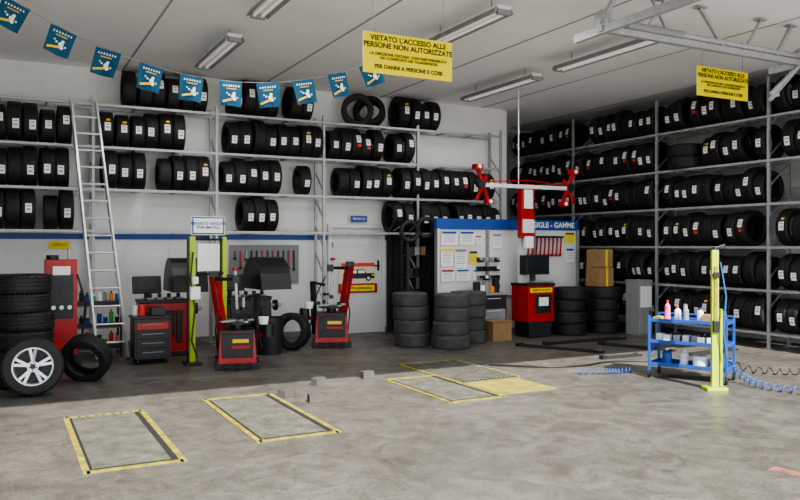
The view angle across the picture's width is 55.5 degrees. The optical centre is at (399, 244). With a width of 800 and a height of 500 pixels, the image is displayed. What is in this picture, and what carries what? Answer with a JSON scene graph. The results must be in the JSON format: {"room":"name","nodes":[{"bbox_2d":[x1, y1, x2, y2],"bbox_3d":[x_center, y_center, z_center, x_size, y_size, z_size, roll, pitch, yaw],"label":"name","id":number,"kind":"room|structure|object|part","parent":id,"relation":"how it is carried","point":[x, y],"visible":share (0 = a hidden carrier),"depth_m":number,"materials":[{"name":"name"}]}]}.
{"room":"tire repair shop","nodes":[
{"label":"tire repair shop","id":0,"kind":"room"},
{"bbox_2d":[0,59,501,340],"bbox_3d":[-3.978,-0.600,13.139,13.800,4.600,0.200,0,0,-28],"label":"wall","id":1,"kind":"structure","parent":0,"point":[135,211],"depth_m":13.05,"materials":[{"name":"paint"}]},
{"bbox_2d":[49,241,69,248],"bbox_3d":[-5.464,0.000,12.206,0.300,0.120,0.019,0,0,-28],"label":"notice sign","id":2,"kind":"object","parent":1,"relation":"attached to","point":[52,244],"visible":1,"depth_m":12.20,"materials":[{"name":"yellow plastic"}]},
{"bbox_2d":[0,233,386,239],"bbox_3d":[-3.926,-0.140,13.040,13.700,0.090,0.020,0,0,-28],"label":"trim","id":3,"kind":"structure","parent":1,"relation":"attached to","point":[2,235],"depth_m":12.91,"materials":[{"name":"blue paint"}]},
{"bbox_2d":[114,326,386,346],"bbox_3d":[-3.922,1.650,13.033,13.700,0.100,0.030,0,0,-28],"label":"baseboard","id":4,"kind":"structure","parent":1,"relation":"attached to","point":[292,333],"depth_m":13.36,"materials":[{"name":"grey paint"}]},
{"bbox_2d":[229,245,298,282],"bbox_3d":[-2.446,0.350,13.771,1.300,0.700,0.070,0,0,-28],"label":"board","id":5,"kind":"object","parent":1,"relation":"attached to","point":[238,254],"visible":0.44,"depth_m":13.78,"materials":[{"name":"grey paint"}]},
{"bbox_2d":[327,224,384,333],"bbox_3d":[-0.831,0.650,14.611,1.190,2.090,0.122,0,0,-28],"label":"leaf","id":6,"kind":"object","parent":1,"relation":"attached to","point":[367,310],"visible":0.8,"depth_m":14.66,"materials":[{"name":"paint"}]},
{"bbox_2d":[338,261,376,292],"bbox_3d":[-0.808,0.620,14.610,0.820,0.600,0.019,0,0,-28],"label":"poster","id":7,"kind":"object","parent":6,"relation":"attached to","point":[364,273],"visible":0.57,"depth_m":14.65,"materials":[{"name":"beige paper"}]},
{"bbox_2d":[351,216,366,221],"bbox_3d":[-0.786,-0.500,14.590,0.340,0.120,0.019,0,0,-28],"label":"notice sign","id":8,"kind":"object","parent":1,"relation":"attached to","point":[353,218],"visible":1,"depth_m":14.58,"materials":[{"name":"paint"}]},
{"bbox_2d":[385,217,433,331],"bbox_3d":[0.240,0.575,15.173,1.200,2.250,0.070,0,0,-28],"label":"door","id":9,"kind":"structure","parent":1,"relation":"in","point":[393,241],"depth_m":15.04,"materials":[{"name":"black metal"}]},
{"bbox_2d":[0,320,799,499],"bbox_3d":[-2.189,1.742,8.453,34.000,0.117,15.000,0,0,-28],"label":"floor","id":10,"kind":"structure","parent":0,"point":[634,435],"depth_m":7.00,"materials":[{"name":"concrete"}]},
{"bbox_2d":[0,273,54,389],"bbox_3d":[-4.581,1.027,9.221,0.728,1.346,0.735,0,0,-28],"label":"tires","id":11,"kind":"object","parent":10,"relation":"on","point":[26,312],"visible":0.59,"depth_m":8.95,"materials":[{"name":"rubber"}]},
{"bbox_2d":[0,338,63,395],"bbox_3d":[-4.156,1.375,8.605,0.649,0.661,0.286,0,0,-24],"label":"alloy wheel","id":12,"kind":"object","parent":10,"relation":"on","point":[30,366],"visible":1,"depth_m":8.54,"materials":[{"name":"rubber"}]},
{"bbox_2d":[44,248,86,364],"bbox_3d":[-4.658,0.870,10.508,0.564,1.660,0.564,0,0,-28],"label":"tall cabinet","id":13,"kind":"object","parent":10,"relation":"on","point":[64,277],"visible":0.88,"depth_m":10.36,"materials":[{"name":"metal"}]},
{"bbox_2d":[61,333,112,381],"bbox_3d":[-3.910,1.410,9.469,0.600,0.629,0.400,0,0,1],"label":"tire","id":14,"kind":"object","parent":10,"relation":"on","point":[98,346],"visible":0.93,"depth_m":9.41,"materials":[{"name":"rubber"}]},
{"bbox_2d":[69,99,129,361],"bbox_3d":[-4.545,-0.275,11.507,0.474,3.964,1.148,0,0,-44],"label":"ladder","id":15,"kind":"object","parent":10,"relation":"on","point":[85,235],"visible":0.96,"depth_m":11.49,"materials":[{"name":"metal"}]},
{"bbox_2d":[77,289,121,355],"bbox_3d":[-4.648,1.176,11.621,0.710,1.048,0.372,0,0,-28],"label":"shelving unit","id":16,"kind":"object","parent":10,"relation":"on","point":[80,304],"visible":0.64,"depth_m":11.56,"materials":[{"name":"grey paint"}]},
{"bbox_2d":[63,410,186,473],"bbox_3d":[-2.493,1.695,6.723,0.760,0.010,2.070,0,0,-28],"label":"plate","id":17,"kind":"object","parent":10,"relation":"on","point":[113,441],"visible":1,"depth_m":6.52,"materials":[{"name":"metal"}]},
{"bbox_2d":[128,304,171,364],"bbox_3d":[-3.623,1.280,11.027,0.540,0.839,0.450,0,0,-28],"label":"tool chest","id":18,"kind":"object","parent":10,"relation":"on","point":[150,334],"visible":1,"depth_m":10.87,"materials":[{"name":"black metal"}]},
{"bbox_2d":[132,258,207,355],"bbox_3d":[-3.602,0.950,11.835,1.030,1.500,0.840,0,0,-28],"label":"machine","id":19,"kind":"object","parent":10,"relation":"on","point":[175,271],"visible":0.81,"depth_m":11.67,"materials":[{"name":"red metal"}]},
{"bbox_2d":[182,216,226,365],"bbox_3d":[-2.789,0.642,11.090,0.384,2.115,0.984,0,0,30],"label":"station","id":20,"kind":"object","parent":10,"relation":"on","point":[210,257],"visible":0.96,"depth_m":10.94,"materials":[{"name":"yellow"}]},
{"bbox_2d":[209,267,273,369],"bbox_3d":[-2.231,1.007,10.652,0.887,1.386,0.845,0,0,-13],"label":"machine","id":21,"kind":"object","parent":10,"relation":"on","point":[238,344],"visible":1,"depth_m":10.49,"materials":[{"name":"red metal"}]},
{"bbox_3d":[-2.211,1.027,10.718,0.925,1.014,0.448,0,0,7],"label":"helper arm","id":22,"kind":"part","parent":21,"relation":"part of","materials":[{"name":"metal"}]},
{"bbox_2d":[0,70,501,353],"bbox_3d":[-3.190,-0.581,13.039,11.810,4.562,0.678,0,0,-28],"label":"storage rack","id":23,"kind":"object","parent":10,"relation":"on","point":[162,133],"visible":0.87,"depth_m":13.11,"materials":[{"name":"metal"}]},
{"bbox_2d":[393,216,433,242],"bbox_3d":[0.189,-0.285,14.220,0.770,0.500,0.677,0,0,-28],"label":"tubes","id":24,"kind":"object","parent":23,"relation":"attached to","point":[418,233],"visible":0.98,"depth_m":13.92,"materials":[{"name":"rubber"}]},
{"bbox_2d":[216,257,291,348],"bbox_3d":[-2.430,0.950,12.463,1.030,1.500,0.840,0,0,-33],"label":"machine","id":25,"kind":"object","parent":10,"relation":"on","point":[259,273],"visible":0.59,"depth_m":12.32,"materials":[{"name":"metal"}]},
{"bbox_2d":[257,316,284,355],"bbox_3d":[-2.041,1.415,11.865,0.490,0.570,0.490,0,0,-28],"label":"waste bin","id":26,"kind":"object","parent":10,"relation":"on","point":[271,346],"visible":0.64,"depth_m":11.70,"materials":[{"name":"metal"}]},
{"bbox_2d":[202,393,341,442],"bbox_3d":[-1.353,1.695,7.616,0.790,0.010,2.030,0,0,-28],"label":"plate","id":27,"kind":"object","parent":10,"relation":"on","point":[265,417],"visible":1,"depth_m":7.45,"materials":[{"name":"metal"}]},
{"bbox_2d":[278,387,293,397],"bbox_3d":[-1.278,1.651,8.504,0.110,0.097,0.150,0,0,32],"label":"block","id":28,"kind":"object","parent":10,"relation":"on","point":[286,392],"visible":1,"depth_m":8.46,"materials":[{"name":"concrete"}]},
{"bbox_2d":[281,312,310,349],"bbox_3d":[-1.756,1.400,12.354,0.601,0.614,0.281,0,0,17],"label":"tire","id":29,"kind":"object","parent":10,"relation":"on","point":[304,324],"visible":0.71,"depth_m":12.24,"materials":[{"name":"rubber"}]},
{"bbox_2d":[307,392,322,402],"bbox_3d":[-0.919,1.651,8.229,0.150,0.097,0.110,0,0,-21],"label":"block","id":30,"kind":"object","parent":10,"relation":"on","point":[317,397],"visible":1,"depth_m":8.19,"materials":[{"name":"concrete"}]},
{"bbox_2d":[311,376,325,385],"bbox_3d":[-0.993,1.651,9.230,0.110,0.097,0.150,0,0,39],"label":"block","id":31,"kind":"object","parent":10,"relation":"on","point":[315,381],"visible":1,"depth_m":9.18,"materials":[{"name":"concrete"}]},
{"bbox_2d":[299,258,353,347],"bbox_3d":[-1.222,0.958,12.858,0.951,1.485,0.905,0,0,-8],"label":"machine","id":32,"kind":"object","parent":10,"relation":"on","point":[330,328],"visible":0.98,"depth_m":12.63,"materials":[{"name":"red metal"}]},
{"bbox_3d":[-1.267,0.979,12.918,0.991,1.087,0.480,0,0,-28],"label":"helper arm","id":33,"kind":"part","parent":32,"relation":"part of","materials":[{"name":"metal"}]},
{"bbox_2d":[360,370,373,378],"bbox_3d":[-0.422,1.651,9.711,0.150,0.097,0.110,0,0,-30],"label":"block","id":34,"kind":"object","parent":10,"relation":"on","point":[364,374],"visible":1,"depth_m":9.67,"materials":[{"name":"concrete"}]},
{"bbox_2d":[392,291,430,346],"bbox_3d":[0.199,1.251,12.874,0.636,0.898,0.648,0,0,-28],"label":"tires","id":35,"kind":"object","parent":10,"relation":"on","point":[410,308],"visible":1,"depth_m":12.63,"materials":[{"name":"rubber"}]},
{"bbox_2d":[401,234,431,331],"bbox_3d":[0.316,0.750,14.348,0.535,1.900,0.250,0,0,-28],"label":"shelf unit","id":36,"kind":"object","parent":10,"relation":"on","point":[409,251],"visible":0.52,"depth_m":14.30,"materials":[{"name":"metal"}]},
{"bbox_2d":[383,375,506,402],"bbox_3d":[0.488,1.695,9.056,0.750,0.010,1.624,0,0,-28],"label":"plate","id":37,"kind":"object","parent":10,"relation":"on","point":[449,391],"visible":1,"depth_m":8.91,"materials":[{"name":"metal"}]},
{"bbox_2d":[432,292,469,349],"bbox_3d":[0.844,1.251,12.584,0.628,0.898,0.650,0,0,-17],"label":"tires","id":38,"kind":"object","parent":10,"relation":"on","point":[450,324],"visible":1,"depth_m":12.34,"materials":[{"name":"rubber"}]},
{"bbox_2d":[451,290,485,343],"bbox_3d":[1.194,1.251,13.276,0.636,0.898,0.644,0,0,-28],"label":"tires","id":39,"kind":"object","parent":10,"relation":"on","point":[477,299],"visible":0.54,"depth_m":13.04,"materials":[{"name":"rubber"}]},
{"bbox_2d":[473,278,507,319],"bbox_3d":[1.641,1.130,14.059,0.620,1.020,0.368,0,0,-28],"label":"workbench","id":40,"kind":"object","parent":10,"relation":"on","point":[495,300],"visible":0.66,"depth_m":13.96,"materials":[{"name":"grey paint"}]},
{"bbox_2d":[485,319,512,341],"bbox_3d":[1.733,1.520,13.561,0.420,0.360,0.365,0,0,-28],"label":"cardboard box","id":41,"kind":"object","parent":10,"relation":"on","point":[497,330],"visible":0.8,"depth_m":13.42,"materials":[{"name":"brown cardboard"}]},
{"bbox_2d":[434,218,578,332],"bbox_3d":[2.134,0.605,14.690,3.350,2.190,0.150,0,0,-28],"label":"panels","id":42,"kind":"object","parent":10,"relation":"on","point":[561,272],"visible":0.51,"depth_m":14.63,"materials":[{"name":"white paint"}]},
{"bbox_2d":[441,231,480,281],"bbox_3d":[1.136,0.208,14.134,0.855,0.923,0.012,0,0,-28],"label":"posters","id":43,"kind":"object","parent":42,"relation":"attached to","point":[450,237],"depth_m":14.10,"materials":[{"name":"white paper"}]},
{"bbox_2d":[493,233,500,247],"bbox_3d":[1.848,-0.086,14.509,0.162,0.268,0.012,0,0,-28],"label":"posters","id":44,"kind":"object","parent":42,"relation":"attached to","point":[496,236],"depth_m":14.50,"materials":[{"name":"white paper"}]},
{"bbox_2d":[476,236,563,288],"bbox_3d":[2.378,0.328,14.736,2.075,1.015,0.105,0,0,-28],"label":"hanging tools","id":45,"kind":"object","parent":42,"relation":"attached to","point":[479,259],"visible":0.73,"depth_m":14.45,"materials":[{"name":"metal"}]},
{"bbox_2d":[534,222,573,227],"bbox_3d":[3.063,-0.396,15.139,1.054,0.111,0.002,0,0,-28],"label":"lettering","id":46,"kind":"object","parent":42,"relation":"attached to","point":[566,225],"visible":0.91,"depth_m":15.18,"materials":[{"name":"white paint"}]},
{"bbox_2d":[566,248,573,261],"bbox_3d":[3.428,0.202,15.340,0.181,0.263,0.012,0,0,-28],"label":"posters","id":47,"kind":"object","parent":42,"relation":"attached to","point":[569,251],"depth_m":15.34,"materials":[{"name":"white paper"}]},
{"bbox_2d":[464,378,555,394],"bbox_3d":[1.303,1.696,9.161,0.820,0.008,0.800,0,0,-28],"label":"floor plate","id":48,"kind":"object","parent":10,"relation":"on","point":[508,385],"visible":1,"depth_m":9.15,"materials":[{"name":"yellow paint"}]},
{"bbox_2d":[472,90,578,337],"bbox_3d":[2.345,-0.595,14.117,2.360,4.590,0.540,0,0,-28],"label":"machine","id":49,"kind":"object","parent":10,"relation":"on","point":[532,301],"visible":1,"depth_m":14.06,"materials":[{"name":"red metal"}]},
{"bbox_2d":[520,255,552,282],"bbox_3d":[2.541,0.455,14.152,0.540,0.530,0.320,0,0,-28],"label":"monitor","id":50,"kind":"object","parent":49,"relation":"on","point":[531,265],"depth_m":14.10,"materials":[{"name":"black plastic"}]},
{"bbox_2d":[515,342,604,353],"bbox_3d":[2.582,1.673,12.377,1.500,0.055,0.144,0,0,35],"label":"rail","id":51,"kind":"object","parent":10,"relation":"on","point":[520,344],"visible":1,"depth_m":12.31,"materials":[{"name":"black"}]},
{"bbox_2d":[551,286,587,335],"bbox_3d":[3.213,1.251,14.505,0.715,0.898,0.719,0,0,-28],"label":"tires","id":52,"kind":"object","parent":10,"relation":"on","point":[570,316],"visible":0.87,"depth_m":14.21,"materials":[{"name":"rubber"}]},
{"bbox_2d":[542,335,625,344],"bbox_3d":[3.255,1.673,13.353,1.800,0.055,0.144,0,0,-28],"label":"rail","id":53,"kind":"object","parent":10,"relation":"on","point":[619,337],"visible":0.98,"depth_m":13.27,"materials":[{"name":"black"}]},
{"bbox_2d":[587,286,619,333],"bbox_3d":[3.954,1.251,14.790,0.624,0.898,0.615,0,0,-44],"label":"tires","id":54,"kind":"object","parent":10,"relation":"on","point":[602,312],"visible":0.98,"depth_m":14.54,"materials":[{"name":"rubber"}]},
{"bbox_2d":[586,249,613,286],"bbox_3d":[3.876,0.440,14.750,0.340,0.710,0.406,0,0,-28],"label":"cardboard boxes","id":55,"kind":"object","parent":54,"relation":"on","point":[599,270],"visible":1,"depth_m":14.61,"materials":[{"name":"brown cardboard"}]},
{"bbox_2d":[577,367,631,373],"bbox_3d":[2.689,1.659,10.010,0.762,0.080,0.120,0,0,-8],"label":"air hose","id":56,"kind":"object","parent":10,"relation":"on","point":[621,367],"visible":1,"depth_m":10.01,"materials":[{"name":"blue plastic"}]},
{"bbox_2d":[489,360,738,366],"bbox_3d":[3.058,1.684,10.829,3.619,0.032,0.384,0,0,-9],"label":"air line","id":57,"kind":"object","parent":10,"relation":"on","point":[619,360],"visible":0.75,"depth_m":10.65,"materials":[{"name":"black plastic"}]},
{"bbox_2d":[599,352,642,359],"bbox_3d":[3.339,1.673,11.476,0.800,0.055,0.096,0,0,-28],"label":"rail","id":58,"kind":"object","parent":10,"relation":"on","point":[635,354],"visible":1,"depth_m":11.43,"materials":[{"name":"black"}]},
{"bbox_2d":[598,341,675,351],"bbox_3d":[3.898,1.673,12.561,1.300,0.055,0.144,0,0,41],"label":"rail","id":59,"kind":"object","parent":10,"relation":"on","point":[672,349],"visible":0.92,"depth_m":12.56,"materials":[{"name":"black"}]},
{"bbox_2d":[625,279,652,334],"bbox_3d":[4.567,1.180,14.510,0.360,1.040,0.385,0,0,-28],"label":"base cabinet","id":60,"kind":"object","parent":10,"relation":"on","point":[638,291],"visible":0.89,"depth_m":14.38,"materials":[{"name":"grey metal"}]},
{"bbox_2d":[508,74,799,349],"bbox_3d":[5.102,-0.525,14.631,0.780,4.450,9.692,0,0,-28],"label":"storage rack","id":61,"kind":"object","parent":10,"relation":"on","point":[758,271],"visible":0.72,"depth_m":13.87,"materials":[{"name":"metal"}]},
{"bbox_2d":[647,300,735,384],"bbox_3d":[3.703,1.204,9.668,0.960,0.989,0.510,0,0,35],"label":"tool cart","id":62,"kind":"object","parent":10,"relation":"on","point":[699,362],"visible":0.95,"depth_m":9.63,"materials":[{"name":"paint"}]},
{"bbox_2d":[688,346,739,356],"bbox_3d":[4.895,1.673,11.956,1.300,0.055,0.144,0,0,-33],"label":"rail","id":63,"kind":"object","parent":10,"relation":"on","point":[705,352],"visible":0.57,"depth_m":11.82,"materials":[{"name":"black"}]},
{"bbox_2d":[701,244,727,390],"bbox_3d":[3.693,0.845,8.911,0.242,1.710,0.210,0,0,1],"label":"post","id":64,"kind":"object","parent":10,"relation":"on","point":[717,320],"visible":1,"depth_m":8.89,"materials":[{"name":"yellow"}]},
{"bbox_2d":[703,333,799,374],"bbox_3d":[4.721,1.440,10.046,1.367,0.520,0.200,0,0,13],"label":"air hose","id":65,"kind":"object","parent":10,"relation":"on","point":[705,333],"visible":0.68,"depth_m":9.99,"materials":[{"name":"black plastic"}]},
{"bbox_2d":[723,349,799,393],"bbox_3d":[4.399,1.484,8.992,0.358,0.431,1.702,0,0,-33],"label":"air hose","id":66,"kind":"object","parent":10,"relation":"on","point":[738,370],"visible":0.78,"depth_m":9.06,"materials":[{"name":"blue"}]},
{"bbox_2d":[0,0,799,131],"bbox_3d":[-1.118,-2.980,10.712,16.800,0.160,11.600,0,0,-28],"label":"ceiling","id":67,"kind":"structure","parent":0,"point":[184,33],"depth_m":10.99,"materials":[{"name":"white paint"}]},
{"bbox_2d":[0,0,423,107],"bbox_3d":[-2.465,-2.588,8.869,6.304,1.859,0.178,0,0,-28],"label":"pennant bunting","id":68,"kind":"object","parent":67,"relation":"hanging from","point":[59,41],"visible":0.94,"depth_m":8.83,"materials":[{"name":"blue fabric"}]},
{"bbox_2d":[194,29,244,69],"bbox_3d":[-2.577,-2.777,10.735,0.271,0.235,1.810,0,0,-28],"label":"fluorescent light fixture","id":69,"kind":"object","parent":67,"relation":"attached to","point":[229,42],"visible":1,"depth_m":10.57,"materials":[{"name":"white paint"}]},
{"bbox_2d":[246,0,289,19],"bbox_3d":[-1.331,-2.777,8.283,0.271,0.235,1.510,0,0,-28],"label":"fluorescent light fixture","id":70,"kind":"object","parent":67,"relation":"attached to","point":[262,9],"visible":1,"depth_m":8.67,"materials":[{"name":"white paint"}]},
{"bbox_2d":[363,0,452,81],"bbox_3d":[0.095,-2.330,8.002,1.062,1.120,0.020,0,0,-28],"label":"warning sign","id":71,"kind":"object","parent":67,"relation":"hanging from","point":[383,53],"visible":1,"depth_m":7.98,"materials":[{"name":"yellow plastic"}]},
{"bbox_2d":[121,0,799,127],"bbox_3d":[0.079,-2.896,11.229,11.825,0.008,11.000,0,0,-28],"label":"trim","id":72,"kind":"structure","parent":67,"relation":"attached to","point":[170,2],"depth_m":11.33,"materials":[{"name":"grey metal"}]},
{"bbox_2d":[426,0,513,42],"bbox_3d":[0.808,-2.777,9.522,0.271,0.235,1.710,0,0,-28],"label":"fluorescent light fixture","id":73,"kind":"object","parent":67,"relation":"attached to","point":[495,13],"visible":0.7,"depth_m":9.27,"materials":[{"name":"white paint"}]},
{"bbox_2d":[460,73,543,101],"bbox_3d":[1.716,-2.777,13.164,0.271,0.235,2.110,0,0,-28],"label":"fluorescent light fixture","id":74,"kind":"object","parent":67,"relation":"attached to","point":[529,78],"visible":1,"depth_m":12.99,"materials":[{"name":"white paint"}]},
{"bbox_2d":[552,39,657,72],"bbox_3d":[2.906,-2.777,10.796,0.271,0.235,2.010,0,0,-28],"label":"fluorescent light fixture","id":75,"kind":"object","parent":67,"relation":"attached to","point":[630,45],"visible":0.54,"depth_m":10.78,"materials":[{"name":"white paint"}]},
{"bbox_2d":[574,0,799,100],"bbox_3d":[4.129,-2.408,8.795,3.700,0.949,2.119,0,0,-28],"label":"door track","id":76,"kind":"object","parent":67,"relation":"hanging from","point":[628,26],"visible":1,"depth_m":8.98,"materials":[{"name":"metal"}]},
{"bbox_2d":[697,50,747,101],"bbox_3d":[4.671,-2.505,10.988,1.062,0.770,0.020,0,0,-28],"label":"warning sign","id":77,"kind":"object","parent":67,"relation":"hanging from","point":[711,82],"visible":1,"depth_m":10.98,"materials":[{"name":"yellow plastic"}]},
{"bbox_2d":[502,111,506,219],"bbox_3d":[1.695,-0.600,17.391,0.200,4.600,2.240,0,0,-28],"label":"wall","id":78,"kind":"structure","parent":0,"point":[504,113],"depth_m":16.42,"materials":[{"name":"paint"}]},
{"bbox_2d":[507,129,537,219],"bbox_3d":[2.421,-0.600,19.017,2.900,4.600,0.200,0,0,-28],"label":"wall","id":79,"kind":"structure","parent":0,"point":[514,133],"depth_m":19.13,"materials":[{"name":"paint"}]},
{"bbox_2d":[538,82,799,343],"bbox_3d":[6.180,-0.600,14.666,0.200,4.600,11.300,0,0,-28],"label":"wall","id":80,"kind":"structure","parent":0,"point":[795,167],"depth_m":14.58,"materials":[{"name":"paint"}]}
]}

